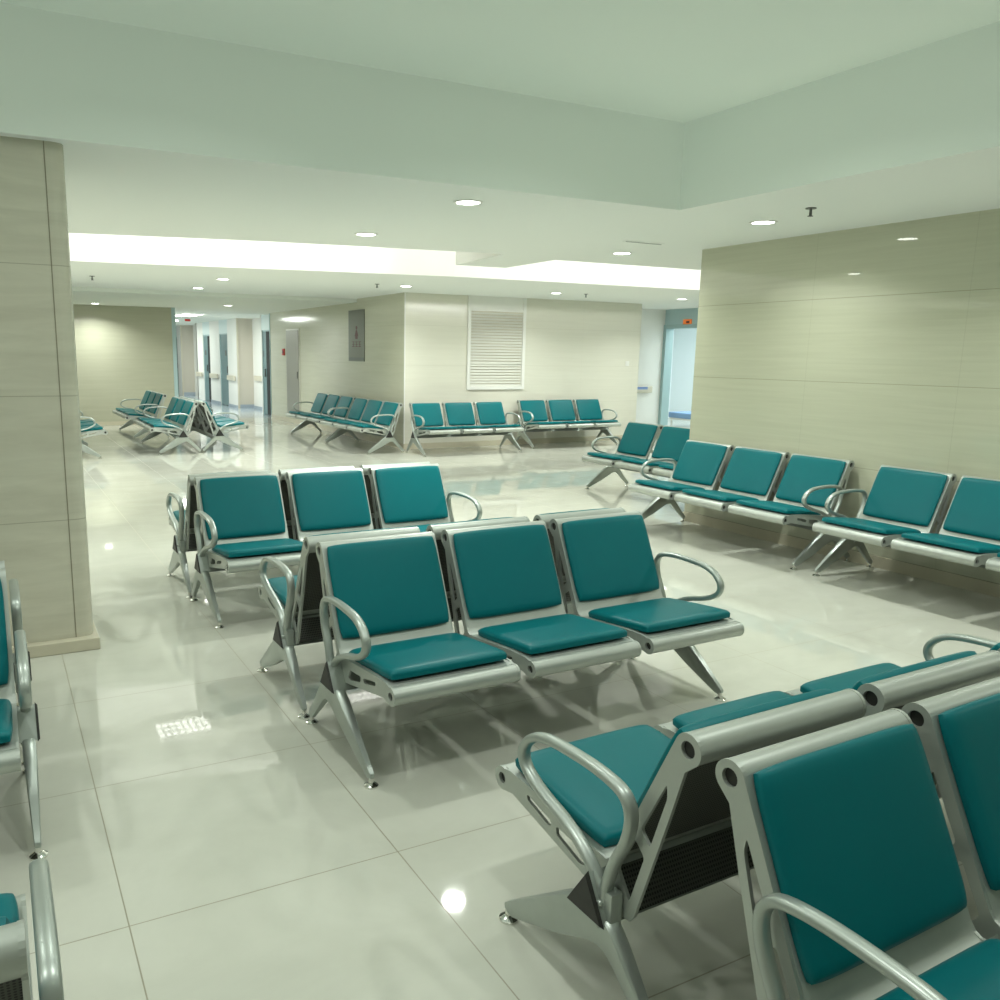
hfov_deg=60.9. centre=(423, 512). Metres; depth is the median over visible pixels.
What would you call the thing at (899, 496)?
cushion
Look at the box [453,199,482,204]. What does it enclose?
recessed light
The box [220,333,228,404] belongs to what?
door
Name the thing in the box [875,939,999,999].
seat cushion
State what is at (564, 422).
seat cushion
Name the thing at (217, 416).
seat cushion
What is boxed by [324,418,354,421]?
seat cushion
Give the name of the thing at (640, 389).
handrail
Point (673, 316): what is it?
wall
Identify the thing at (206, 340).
door
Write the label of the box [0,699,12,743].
seat cushion
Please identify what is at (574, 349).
wall
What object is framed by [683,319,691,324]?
exit sign
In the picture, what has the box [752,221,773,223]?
diffuser
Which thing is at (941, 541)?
seat cushion
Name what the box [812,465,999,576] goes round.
bench
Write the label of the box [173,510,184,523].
seat cushion
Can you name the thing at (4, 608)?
cushion
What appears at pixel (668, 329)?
doorway
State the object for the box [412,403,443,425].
cushion
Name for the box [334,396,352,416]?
cushion
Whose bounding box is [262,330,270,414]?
door
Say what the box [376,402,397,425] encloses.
cushion
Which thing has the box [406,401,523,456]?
bench
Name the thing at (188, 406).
cushion
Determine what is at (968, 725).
cushion
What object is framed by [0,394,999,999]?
floor
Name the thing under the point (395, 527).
cushion
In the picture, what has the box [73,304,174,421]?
wall
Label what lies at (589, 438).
baseboard
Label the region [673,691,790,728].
seat cushion
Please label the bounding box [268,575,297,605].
seat cushion
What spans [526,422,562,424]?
seat cushion
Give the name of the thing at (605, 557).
cushion
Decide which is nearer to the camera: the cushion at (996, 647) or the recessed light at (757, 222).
the cushion at (996, 647)
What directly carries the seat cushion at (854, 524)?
on the bench at (902, 507)
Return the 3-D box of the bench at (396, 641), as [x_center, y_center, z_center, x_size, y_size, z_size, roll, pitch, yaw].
[0.476,0.503,3.652,1.843,0.793,0.763,-5,12,-28]
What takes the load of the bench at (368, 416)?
on the floor
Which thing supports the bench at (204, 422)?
on the floor
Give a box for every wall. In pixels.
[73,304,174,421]
[176,314,268,413]
[270,292,641,443]
[636,309,665,423]
[665,308,697,324]
[668,328,696,417]
[684,208,999,583]
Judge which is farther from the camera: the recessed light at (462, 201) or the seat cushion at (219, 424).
the seat cushion at (219, 424)
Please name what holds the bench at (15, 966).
on the floor
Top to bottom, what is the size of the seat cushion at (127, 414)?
0.073 m
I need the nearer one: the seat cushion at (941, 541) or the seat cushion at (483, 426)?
the seat cushion at (941, 541)
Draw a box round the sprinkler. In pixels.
[805,207,816,216]
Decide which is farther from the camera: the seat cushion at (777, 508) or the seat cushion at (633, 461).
the seat cushion at (633, 461)
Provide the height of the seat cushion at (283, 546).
0.073 m
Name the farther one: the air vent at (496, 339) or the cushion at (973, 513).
the air vent at (496, 339)
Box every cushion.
[0,579,8,684]
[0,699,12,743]
[0,893,19,922]
[0,916,9,925]
[80,419,92,422]
[80,422,97,426]
[81,425,102,431]
[116,408,138,410]
[120,410,142,412]
[125,412,150,416]
[137,417,164,420]
[139,391,150,409]
[143,420,171,423]
[144,392,156,411]
[149,393,162,413]
[149,422,179,427]
[164,397,178,418]
[170,399,185,421]
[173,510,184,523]
[177,401,192,424]
[199,400,216,423]
[200,475,285,538]
[212,538,302,556]
[214,415,225,418]
[215,418,233,421]
[216,420,244,426]
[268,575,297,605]
[289,411,313,413]
[292,470,370,530]
[300,413,324,415]
[311,393,327,412]
[311,415,330,418]
[312,527,404,535]
[322,395,339,414]
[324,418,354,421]
[327,536,448,637]
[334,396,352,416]
[337,420,365,424]
[347,398,366,419]
[349,633,506,679]
[351,423,382,428]
[361,400,381,422]
[375,466,447,522]
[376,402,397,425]
[406,523,438,531]
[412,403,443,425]
[418,426,456,429]
[433,517,512,524]
[445,402,474,424]
[453,525,561,617]
[456,425,489,428]
[476,402,505,423]
[478,614,627,653]
[488,424,520,427]
[515,725,670,846]
[520,400,547,420]
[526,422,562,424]
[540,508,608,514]
[548,400,575,420]
[562,421,590,423]
[562,515,658,600]
[576,399,601,419]
[587,452,639,459]
[588,598,729,631]
[591,420,617,422]
[617,422,657,455]
[621,458,673,465]
[635,479,704,490]
[637,689,832,807]
[652,426,689,461]
[659,464,673,468]
[672,441,726,485]
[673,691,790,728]
[682,489,757,501]
[720,448,781,495]
[736,500,820,514]
[753,724,966,984]
[776,455,845,506]
[800,663,900,692]
[822,517,920,534]
[852,651,976,690]
[863,467,947,525]
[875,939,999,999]
[901,533,999,552]
[938,693,999,890]
[943,478,999,539]
[990,643,999,650]
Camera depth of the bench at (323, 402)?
15.74 m
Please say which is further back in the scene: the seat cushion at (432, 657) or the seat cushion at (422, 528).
the seat cushion at (422, 528)
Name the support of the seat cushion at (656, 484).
on the bench at (748, 481)
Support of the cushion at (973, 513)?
on the bench at (902, 507)
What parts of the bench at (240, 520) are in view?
armrest, leg, plate, plate, plate, plate, plate, plate, armrest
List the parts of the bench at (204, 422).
plate, leg, plate, plate, leg, plate, armrest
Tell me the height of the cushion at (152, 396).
0.355 m
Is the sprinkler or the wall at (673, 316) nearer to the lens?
the sprinkler
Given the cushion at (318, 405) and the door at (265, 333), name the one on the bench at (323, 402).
the cushion at (318, 405)
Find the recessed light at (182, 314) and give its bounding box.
[175,313,205,316]
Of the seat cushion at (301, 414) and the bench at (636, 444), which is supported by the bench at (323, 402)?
the seat cushion at (301, 414)
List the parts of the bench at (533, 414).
leg, armrest, plate, plate, plate, leg, armrest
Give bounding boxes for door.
[176,337,178,393]
[203,335,211,400]
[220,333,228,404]
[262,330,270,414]
[286,329,300,412]
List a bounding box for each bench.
[0,561,31,765]
[0,568,47,860]
[0,858,63,999]
[80,411,107,458]
[112,390,169,438]
[133,396,201,454]
[166,462,429,598]
[180,396,248,452]
[190,463,481,628]
[257,507,625,719]
[285,393,356,442]
[306,511,743,789]
[320,398,404,454]
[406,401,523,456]
[495,633,999,999]
[515,399,620,448]
[582,421,689,489]
[628,440,854,569]
[715,676,999,999]
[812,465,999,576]
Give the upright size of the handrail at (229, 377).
0.140 m
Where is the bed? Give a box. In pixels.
[668,411,690,425]
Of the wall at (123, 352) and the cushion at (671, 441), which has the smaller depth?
the cushion at (671, 441)
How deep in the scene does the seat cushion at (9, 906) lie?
1.71 m
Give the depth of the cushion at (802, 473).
6.69 m
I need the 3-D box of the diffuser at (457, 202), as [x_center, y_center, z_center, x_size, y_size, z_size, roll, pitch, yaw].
[0.288,-2.010,5.492,0.151,0.004,0.151,-5,12,-27]
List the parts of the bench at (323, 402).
armrest, leg, plate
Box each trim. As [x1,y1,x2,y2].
[171,308,178,396]
[269,313,271,413]
[403,292,405,443]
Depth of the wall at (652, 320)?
17.70 m
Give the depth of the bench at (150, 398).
15.64 m
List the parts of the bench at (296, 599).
armrest, leg, plate, plate, plate, leg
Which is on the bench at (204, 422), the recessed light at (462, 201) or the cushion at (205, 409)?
the cushion at (205, 409)
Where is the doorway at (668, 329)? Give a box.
[658,324,696,426]
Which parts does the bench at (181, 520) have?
armrest, plate, leg, plate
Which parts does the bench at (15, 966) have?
plate, armrest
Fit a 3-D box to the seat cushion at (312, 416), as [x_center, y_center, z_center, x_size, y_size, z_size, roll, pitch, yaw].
[-1.749,-1.696,15.171,0.400,0.073,0.502,-5,12,-28]
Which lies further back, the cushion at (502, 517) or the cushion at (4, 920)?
the cushion at (502, 517)
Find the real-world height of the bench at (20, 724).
0.793 m
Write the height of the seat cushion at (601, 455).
0.073 m
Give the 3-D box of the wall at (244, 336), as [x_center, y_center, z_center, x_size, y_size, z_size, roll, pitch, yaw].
[-8.311,-4.916,27.557,3.518,2.470,18.927,-5,12,-27]
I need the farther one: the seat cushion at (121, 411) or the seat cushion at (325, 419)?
the seat cushion at (121, 411)
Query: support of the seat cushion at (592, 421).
on the bench at (533, 414)
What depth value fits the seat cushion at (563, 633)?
3.44 m
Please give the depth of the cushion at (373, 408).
14.10 m
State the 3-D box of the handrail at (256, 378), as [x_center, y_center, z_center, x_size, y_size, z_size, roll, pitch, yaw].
[-4.291,-3.575,22.727,0.075,0.140,1.700,-5,12,-27]
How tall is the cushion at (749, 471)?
0.355 m
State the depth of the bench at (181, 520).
5.59 m
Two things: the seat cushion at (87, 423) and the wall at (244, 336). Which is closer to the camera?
the seat cushion at (87, 423)
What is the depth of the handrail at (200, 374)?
27.49 m
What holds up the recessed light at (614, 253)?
in the ceiling
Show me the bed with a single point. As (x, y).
(679, 415)
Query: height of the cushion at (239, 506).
0.355 m
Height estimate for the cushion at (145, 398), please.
0.355 m
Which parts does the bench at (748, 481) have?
armrest, leg, plate, plate, plate, leg, armrest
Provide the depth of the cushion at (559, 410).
15.00 m
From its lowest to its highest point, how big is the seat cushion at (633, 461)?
0.073 m
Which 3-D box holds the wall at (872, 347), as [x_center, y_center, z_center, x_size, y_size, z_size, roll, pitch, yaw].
[9.421,-0.683,5.850,10.272,2.530,10.150,-5,12,-27]
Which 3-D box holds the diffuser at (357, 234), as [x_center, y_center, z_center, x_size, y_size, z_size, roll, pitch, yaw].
[-0.478,-2.304,7.017,0.151,0.004,0.151,-5,12,-27]
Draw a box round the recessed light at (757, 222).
[749,220,777,224]
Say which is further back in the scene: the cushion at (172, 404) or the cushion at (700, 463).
the cushion at (172, 404)
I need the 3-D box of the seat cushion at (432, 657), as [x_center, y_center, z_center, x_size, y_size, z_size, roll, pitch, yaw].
[0.011,0.546,3.265,0.502,0.073,0.400,-5,12,-28]
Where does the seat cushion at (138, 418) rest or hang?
on the bench at (176, 421)
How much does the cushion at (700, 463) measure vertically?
0.355 m
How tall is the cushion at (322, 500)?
0.355 m
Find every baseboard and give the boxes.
[96,421,136,425]
[271,414,403,448]
[404,435,622,448]
[683,511,999,597]
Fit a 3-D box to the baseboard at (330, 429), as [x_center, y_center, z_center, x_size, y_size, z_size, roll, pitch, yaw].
[-2.006,-1.712,17.280,0.012,0.090,7.424,-5,12,-27]
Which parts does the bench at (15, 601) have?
armrest, leg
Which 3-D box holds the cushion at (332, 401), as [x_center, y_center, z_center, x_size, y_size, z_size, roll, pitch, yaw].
[-1.736,-2.008,15.804,0.176,0.355,0.502,-5,12,-28]
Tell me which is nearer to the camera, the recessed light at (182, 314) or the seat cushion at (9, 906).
the seat cushion at (9, 906)
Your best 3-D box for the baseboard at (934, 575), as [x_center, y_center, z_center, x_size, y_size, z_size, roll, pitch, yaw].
[4.821,0.889,3.776,0.012,0.090,10.150,-5,12,-27]
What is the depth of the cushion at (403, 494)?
5.80 m
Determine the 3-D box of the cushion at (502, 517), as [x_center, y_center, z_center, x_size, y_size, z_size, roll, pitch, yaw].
[0.204,0.199,4.099,0.502,0.355,0.176,-5,12,-27]
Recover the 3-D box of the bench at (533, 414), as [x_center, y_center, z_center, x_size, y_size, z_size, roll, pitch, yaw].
[2.550,-1.568,14.888,1.843,0.793,0.763,-4,12,-26]
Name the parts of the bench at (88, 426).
armrest, leg, plate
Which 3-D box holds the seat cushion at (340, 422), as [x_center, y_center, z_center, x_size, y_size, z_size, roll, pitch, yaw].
[-1.165,-1.475,14.022,0.400,0.073,0.502,-5,12,-28]
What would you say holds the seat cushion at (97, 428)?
on the bench at (88, 426)
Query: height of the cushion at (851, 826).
0.355 m
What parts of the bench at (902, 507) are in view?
leg, armrest, plate, plate, plate, plate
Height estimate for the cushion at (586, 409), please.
0.355 m
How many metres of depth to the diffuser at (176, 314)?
21.34 m
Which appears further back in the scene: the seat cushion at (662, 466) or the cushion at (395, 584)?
the seat cushion at (662, 466)
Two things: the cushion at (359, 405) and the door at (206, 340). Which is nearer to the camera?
the cushion at (359, 405)
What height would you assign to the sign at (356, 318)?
0.920 m
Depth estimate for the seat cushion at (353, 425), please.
13.33 m
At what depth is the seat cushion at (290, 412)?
16.15 m
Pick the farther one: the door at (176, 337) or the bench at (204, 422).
the door at (176, 337)
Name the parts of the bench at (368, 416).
armrest, leg, plate, plate, plate, armrest, leg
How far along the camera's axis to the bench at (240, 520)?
5.42 m
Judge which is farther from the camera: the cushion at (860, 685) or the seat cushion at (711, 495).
the seat cushion at (711, 495)
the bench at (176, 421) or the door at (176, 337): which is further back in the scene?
the door at (176, 337)
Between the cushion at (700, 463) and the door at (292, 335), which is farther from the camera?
the door at (292, 335)
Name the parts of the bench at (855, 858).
plate, armrest, plate, plate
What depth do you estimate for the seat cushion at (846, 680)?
2.96 m
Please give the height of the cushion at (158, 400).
0.355 m
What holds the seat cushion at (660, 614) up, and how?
on the bench at (396, 641)
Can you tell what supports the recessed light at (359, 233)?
in the ceiling
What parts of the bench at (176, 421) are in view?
armrest, leg, plate, armrest, leg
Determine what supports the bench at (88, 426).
on the floor
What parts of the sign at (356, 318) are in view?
rail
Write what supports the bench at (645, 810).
on the floor
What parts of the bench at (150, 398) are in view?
leg, armrest, plate, armrest, leg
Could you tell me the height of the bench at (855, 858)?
0.793 m
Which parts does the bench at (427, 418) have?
leg, armrest, plate, plate, plate, leg, armrest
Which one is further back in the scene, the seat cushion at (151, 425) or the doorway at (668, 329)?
the doorway at (668, 329)
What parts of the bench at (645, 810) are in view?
leg, armrest, plate, plate, plate, plate, armrest, plate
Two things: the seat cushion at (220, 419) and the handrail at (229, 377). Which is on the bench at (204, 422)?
the seat cushion at (220, 419)
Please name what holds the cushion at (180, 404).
on the bench at (176, 421)
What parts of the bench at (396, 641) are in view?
leg, armrest, plate, plate, plate, plate, plate, armrest, plate, leg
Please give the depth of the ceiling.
4.70 m
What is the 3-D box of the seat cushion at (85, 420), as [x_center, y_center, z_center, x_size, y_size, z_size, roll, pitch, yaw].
[-5.507,-1.436,13.533,0.400,0.073,0.502,-5,12,-27]
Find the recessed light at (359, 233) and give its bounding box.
[354,232,377,235]
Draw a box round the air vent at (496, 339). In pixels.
[466,295,526,389]
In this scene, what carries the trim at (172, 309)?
attached to the wall at (123, 352)
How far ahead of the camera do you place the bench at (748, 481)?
7.01 m
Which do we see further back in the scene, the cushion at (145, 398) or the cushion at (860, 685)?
the cushion at (145, 398)
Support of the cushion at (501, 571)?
on the bench at (396, 641)
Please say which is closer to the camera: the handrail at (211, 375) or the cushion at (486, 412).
the cushion at (486, 412)
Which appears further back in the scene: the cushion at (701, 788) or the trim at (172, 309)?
the trim at (172, 309)
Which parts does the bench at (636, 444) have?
armrest, leg, plate, plate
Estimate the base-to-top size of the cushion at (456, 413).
0.355 m
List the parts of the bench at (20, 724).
plate, armrest, leg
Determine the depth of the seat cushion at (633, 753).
2.29 m
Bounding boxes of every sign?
[348,309,364,360]
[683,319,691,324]
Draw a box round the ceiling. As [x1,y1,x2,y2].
[0,0,999,325]
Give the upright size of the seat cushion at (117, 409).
0.073 m
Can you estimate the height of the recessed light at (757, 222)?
0.007 m
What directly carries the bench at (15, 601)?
on the floor
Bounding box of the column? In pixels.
[0,136,100,657]
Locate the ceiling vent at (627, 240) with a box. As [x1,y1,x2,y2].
[622,240,663,244]
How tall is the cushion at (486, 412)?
0.355 m
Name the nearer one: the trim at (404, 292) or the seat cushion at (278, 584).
the seat cushion at (278, 584)
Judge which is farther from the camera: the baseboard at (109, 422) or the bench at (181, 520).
the baseboard at (109, 422)
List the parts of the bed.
mattress, frame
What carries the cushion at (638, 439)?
on the bench at (636, 444)
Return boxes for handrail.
[196,372,202,376]
[209,373,218,378]
[227,375,235,380]
[254,376,261,381]
[637,386,652,392]
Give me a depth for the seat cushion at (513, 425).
13.64 m
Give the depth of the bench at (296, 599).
3.83 m
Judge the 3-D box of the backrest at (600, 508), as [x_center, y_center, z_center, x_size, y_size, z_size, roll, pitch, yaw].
[0.730,0.155,4.371,0.502,0.355,0.176,-5,12,-27]
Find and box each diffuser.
[176,314,201,315]
[357,234,374,235]
[456,201,478,204]
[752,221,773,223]
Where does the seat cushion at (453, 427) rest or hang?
on the bench at (427, 418)
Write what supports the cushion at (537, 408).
on the bench at (533, 414)
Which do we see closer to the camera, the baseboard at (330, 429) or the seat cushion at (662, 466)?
the seat cushion at (662, 466)
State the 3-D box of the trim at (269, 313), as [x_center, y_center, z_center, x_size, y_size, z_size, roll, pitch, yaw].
[-3.671,-3.513,20.335,0.030,2.470,0.040,-5,12,-27]
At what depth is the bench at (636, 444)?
9.68 m
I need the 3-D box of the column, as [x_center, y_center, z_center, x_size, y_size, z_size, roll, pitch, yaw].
[-2.455,-0.556,4.400,1.215,2.530,0.965,-5,12,-27]
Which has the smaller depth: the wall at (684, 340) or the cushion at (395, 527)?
the cushion at (395, 527)
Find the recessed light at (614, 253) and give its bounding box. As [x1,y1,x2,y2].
[612,252,631,254]
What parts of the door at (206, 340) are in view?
frame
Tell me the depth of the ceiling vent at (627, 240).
7.31 m
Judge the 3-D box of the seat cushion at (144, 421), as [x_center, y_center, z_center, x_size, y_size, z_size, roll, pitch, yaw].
[-4.305,-1.451,13.691,0.400,0.073,0.502,-5,12,-26]

